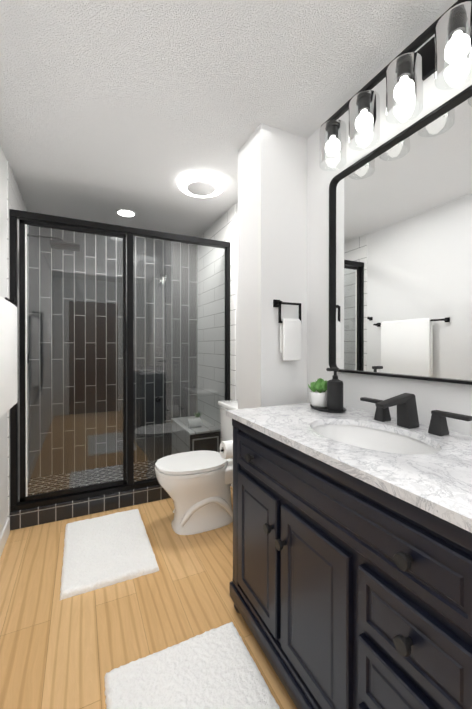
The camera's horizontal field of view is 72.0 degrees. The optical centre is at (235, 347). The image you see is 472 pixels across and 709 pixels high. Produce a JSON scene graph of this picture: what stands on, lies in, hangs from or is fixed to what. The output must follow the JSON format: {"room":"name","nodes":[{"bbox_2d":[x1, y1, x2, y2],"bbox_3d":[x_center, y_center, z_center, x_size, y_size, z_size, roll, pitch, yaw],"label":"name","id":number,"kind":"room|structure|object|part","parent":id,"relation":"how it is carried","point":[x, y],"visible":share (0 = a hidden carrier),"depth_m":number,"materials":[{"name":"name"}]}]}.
{"room":"bathroom","nodes":[
{"label":"bathroom","id":0,"kind":"room"},
{"bbox_2d":[0,145,7,535],"bbox_3d":[-0.909,0.005,0.782,0.100,2.440,4.980,0,0,-26],"label":"wall","id":1,"kind":"structure","parent":0,"point":[3,418],"depth_m":2.03,"materials":[{"name":"white paint"}]},
{"bbox_2d":[0,518,9,556],"bbox_3d":[-0.659,1.177,0.394,0.012,0.100,3.855,0,0,-26],"label":"baseboard","id":2,"kind":"structure","parent":1,"relation":"attached to","point":[5,533],"depth_m":1.99,"materials":[{"name":"white wood"}]},
{"bbox_2d":[5,297,14,301],"bbox_3d":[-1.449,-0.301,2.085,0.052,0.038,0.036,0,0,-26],"label":"towel bar","id":3,"kind":"object","parent":1,"relation":"attached to","point":[10,300],"visible":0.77,"depth_m":2.08,"materials":[{"name":"black metal"}]},
{"bbox_2d":[0,296,17,416],"bbox_3d":[-1.235,0.041,1.690,0.094,0.582,0.740,0,0,-26],"label":"towel","id":4,"kind":"object","parent":3,"relation":"hanging from","point":[8,361],"visible":1,"depth_m":1.69,"materials":[{"name":"white fabric"}]},
{"bbox_2d":[7,161,28,517],"bbox_3d":[-1.694,-0.002,2.546,0.008,2.440,0.920,0,0,-26],"label":"wall tile","id":5,"kind":"structure","parent":1,"relation":"attached to","point":[15,200],"depth_m":2.44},
{"bbox_2d":[27,234,79,251],"bbox_3d":[-1.526,-0.890,2.689,0.422,0.085,0.220,0,0,-26],"label":"shower head","id":6,"kind":"object","parent":5,"relation":"attached to","point":[55,244],"depth_m":2.68},
{"bbox_2d":[29,225,197,477],"bbox_3d":[-1.182,-0.005,3.356,1.630,2.440,0.100,0,0,-26],"label":"wall","id":7,"kind":"structure","parent":0,"point":[70,412],"depth_m":3.23,"materials":[{"name":"black tile"}]},
{"bbox_2d":[0,459,296,708],"bbox_3d":[-0.129,1.264,1.160,1.830,0.120,4.980,0,0,-26],"label":"floor","id":8,"kind":"structure","parent":0,"point":[56,652],"depth_m":1.51,"materials":[{"name":"brown wood"}]},
{"bbox_2d":[60,509,158,599],"bbox_3d":[-0.788,1.201,1.992,0.487,0.037,0.715,0,0,-26],"label":"bath mat","id":9,"kind":"object","parent":8,"relation":"on","point":[106,550],"visible":1,"depth_m":1.88,"materials":[{"name":"white fabric"}]},
{"bbox_2d":[10,484,230,530],"bbox_3d":[-0.798,1.157,2.557,1.630,0.123,0.122,0,0,-26],"label":"sill","id":10,"kind":"structure","parent":8,"relation":"on","point":[24,518],"depth_m":2.35,"materials":[{"name":"black tile"}]},
{"bbox_2d":[9,209,229,511],"bbox_3d":[-0.785,0.087,2.527,1.614,2.017,0.080,0,0,-26],"label":"shower door","id":11,"kind":"structure","parent":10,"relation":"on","point":[25,219],"depth_m":2.42,"materials":[{"name":"clear glass"}]},
{"bbox_2d":[104,622,279,708],"bbox_3d":[-0.071,1.206,0.941,0.531,0.036,0.840,0,0,-26],"label":"bath mat","id":12,"kind":"object","parent":8,"relation":"on","point":[214,668],"visible":1,"depth_m":1.17,"materials":[{"name":"white fabric"}]},
{"bbox_2d":[171,416,219,453],"bbox_3d":[-0.425,0.982,3.294,0.301,0.424,0.669,0,0,-26],"label":"shower bench","id":13,"kind":"object","parent":8,"relation":"on","point":[192,439],"depth_m":3.05,"materials":[{"name":"tile"}]},
{"bbox_2d":[186,417,201,427],"bbox_3d":[-0.405,0.726,3.135,0.130,0.086,0.084,0,0,-26],"label":"rolled towel","id":14,"kind":"object","parent":13,"relation":"on","point":[193,422],"depth_m":3.11,"materials":[{"name":"white fabric"}]},
{"bbox_2d":[155,400,237,534],"bbox_3d":[-0.191,0.818,2.293,0.750,0.803,0.470,0,0,-26],"label":"toilet","id":15,"kind":"object","parent":8,"relation":"on","point":[195,485],"visible":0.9,"depth_m":2.15,"materials":[{"name":"white ceramic"}]},
{"bbox_3d":[-0.297,0.799,2.242,0.515,0.044,0.380,0,0,-26],"label":"seat","id":16,"kind":"part","parent":15,"relation":"part of","materials":[{"name":"white ceramic"}]},
{"bbox_3d":[0.051,0.622,2.408,0.215,0.397,0.470,0,0,-26],"label":"tank","id":17,"kind":"part","parent":15,"relation":"part of","materials":[{"name":"white ceramic"}]},
{"bbox_2d":[226,393,471,708],"bbox_3d":[0.458,0.699,1.134,0.586,1.050,1.160,0,0,-26],"label":"bathroom vanity","id":18,"kind":"object","parent":8,"relation":"on","point":[351,585],"visible":0.98,"depth_m":0.90,"materials":[{"name":"black paint"}]},
{"bbox_2d":[310,404,346,412],"bbox_3d":[0.437,0.290,1.549,0.129,0.013,0.208,0,0,-26],"label":"soap tray","id":19,"kind":"object","parent":18,"relation":"on","point":[326,410],"visible":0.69,"depth_m":1.49,"materials":[{"name":"black"}]},
{"bbox_2d":[308,378,327,407],"bbox_3d":[0.416,0.220,1.592,0.110,0.139,0.107,0,0,-26],"label":"succulent pot","id":20,"kind":"object","parent":19,"relation":"on","point":[318,393],"visible":0.98,"depth_m":1.56,"materials":[{"name":"white ceramic"}]},
{"bbox_3d":[0.413,0.253,1.595,0.098,0.072,0.098,0,0,-26],"label":"pot","id":21,"kind":"part","parent":20,"relation":"part of","materials":[{"name":"white ceramic"}]},
{"bbox_2d":[326,368,342,410],"bbox_3d":[0.453,0.192,1.494,0.081,0.196,0.072,0,0,-26],"label":"soap dispenser","id":22,"kind":"object","parent":19,"relation":"on","point":[334,393],"visible":0.96,"depth_m":1.47,"materials":[{"name":"black plastic"}]},
{"bbox_3d":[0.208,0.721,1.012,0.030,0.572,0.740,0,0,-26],"label":"knob","id":23,"kind":"part","parent":18,"relation":"part of","materials":[{"name":"black metal"}]},
{"bbox_2d":[312,425,437,453],"bbox_3d":[0.459,0.389,1.133,0.363,0.132,0.508,0,0,-26],"label":"basin","id":24,"kind":"object","parent":18,"relation":"in","point":[373,437],"depth_m":1.27,"materials":[{"name":"white ceramic"}]},
{"bbox_2d":[360,393,471,435],"bbox_3d":[0.592,0.236,1.196,0.183,0.125,0.440,0,0,-26],"label":"faucet","id":25,"kind":"object","parent":18,"relation":"on","point":[407,422],"depth_m":1.19,"materials":[{"name":"black metal"}]},
{"bbox_2d":[0,0,457,236],"bbox_3d":[-0.129,-1.266,1.150,1.830,0.100,4.980,0,0,-26],"label":"ceiling","id":26,"kind":"structure","parent":0,"point":[109,108],"depth_m":1.51,"materials":[{"name":"white paint"}]},
{"bbox_2d":[115,209,136,217],"bbox_3d":[-1.001,-1.220,2.961,0.184,0.006,0.184,0,0,-26],"label":"recessed light","id":27,"kind":"object","parent":26,"relation":"in","point":[126,213],"visible":1,"depth_m":2.96,"materials":[{"name":"white"}]},
{"bbox_2d":[178,172,223,197],"bbox_3d":[-0.259,-1.201,2.430,0.344,0.040,0.344,0,0,-26],"label":"recessed light","id":28,"kind":"object","parent":26,"relation":"in","point":[201,184],"visible":1,"depth_m":2.37,"materials":[{"name":"white"}]},
{"bbox_2d":[238,123,306,408],"bbox_3d":[0.214,0.000,1.968,0.310,2.440,0.290,0,0,-26],"label":"wall","id":29,"kind":"structure","parent":0,"point":[272,213],"depth_m":1.84,"materials":[{"name":"white paint"}]},
{"bbox_2d":[220,440,232,458],"bbox_3d":[-0.010,0.660,2.103,0.180,0.112,0.140,0,0,-26],"label":"toilet paper","id":30,"kind":"object","parent":29,"relation":"attached to","point":[226,449],"visible":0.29,"depth_m":2.06,"materials":[{"name":"white paper"}]},
{"bbox_2d":[273,299,300,360],"bbox_3d":[0.291,-0.097,1.800,0.152,0.337,0.078,0,0,-26],"label":"towel ring","id":31,"kind":"object","parent":29,"relation":"attached to","point":[290,339],"visible":1,"depth_m":1.77,"materials":[{"name":"black metal"}]},
{"bbox_2d":[280,318,300,360],"bbox_3d":[0.298,-0.043,1.791,0.116,0.230,0.054,0,0,-26],"label":"towel","id":32,"kind":"object","parent":31,"relation":"hanging from","point":[290,329],"depth_m":1.77,"materials":[{"name":"white fabric"}]},
{"bbox_2d":[236,22,471,435],"bbox_3d":[0.651,0.002,1.529,0.100,2.440,4.980,0,0,-26],"label":"wall","id":33,"kind":"structure","parent":0,"point":[430,396],"depth_m":1.55,"materials":[{"name":"white paint"}]},
{"bbox_2d":[198,204,235,486],"bbox_3d":[-0.218,-0.005,3.219,0.008,2.440,0.980,0,0,-26],"label":"wall tile","id":34,"kind":"structure","parent":33,"relation":"attached to","point":[222,227],"depth_m":3.15,"materials":[{"name":"white tile"}]},
{"bbox_2d":[319,0,471,170],"bbox_3d":[0.647,-1.011,1.223,0.166,0.271,0.910,0,0,-26],"label":"sconce","id":35,"kind":"object","parent":33,"relation":"attached to","point":[414,70],"visible":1,"depth_m":1.20,"materials":[{"name":"glass"}]},
{"bbox_2d":[329,85,471,384],"bbox_3d":[0.708,-0.372,1.255,0.030,0.990,0.980,0,0,-26],"label":"mirror","id":36,"kind":"object","parent":33,"relation":"attached to","point":[400,254],"visible":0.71,"depth_m":1.30,"materials":[{"name":"black metal"}]}
]}

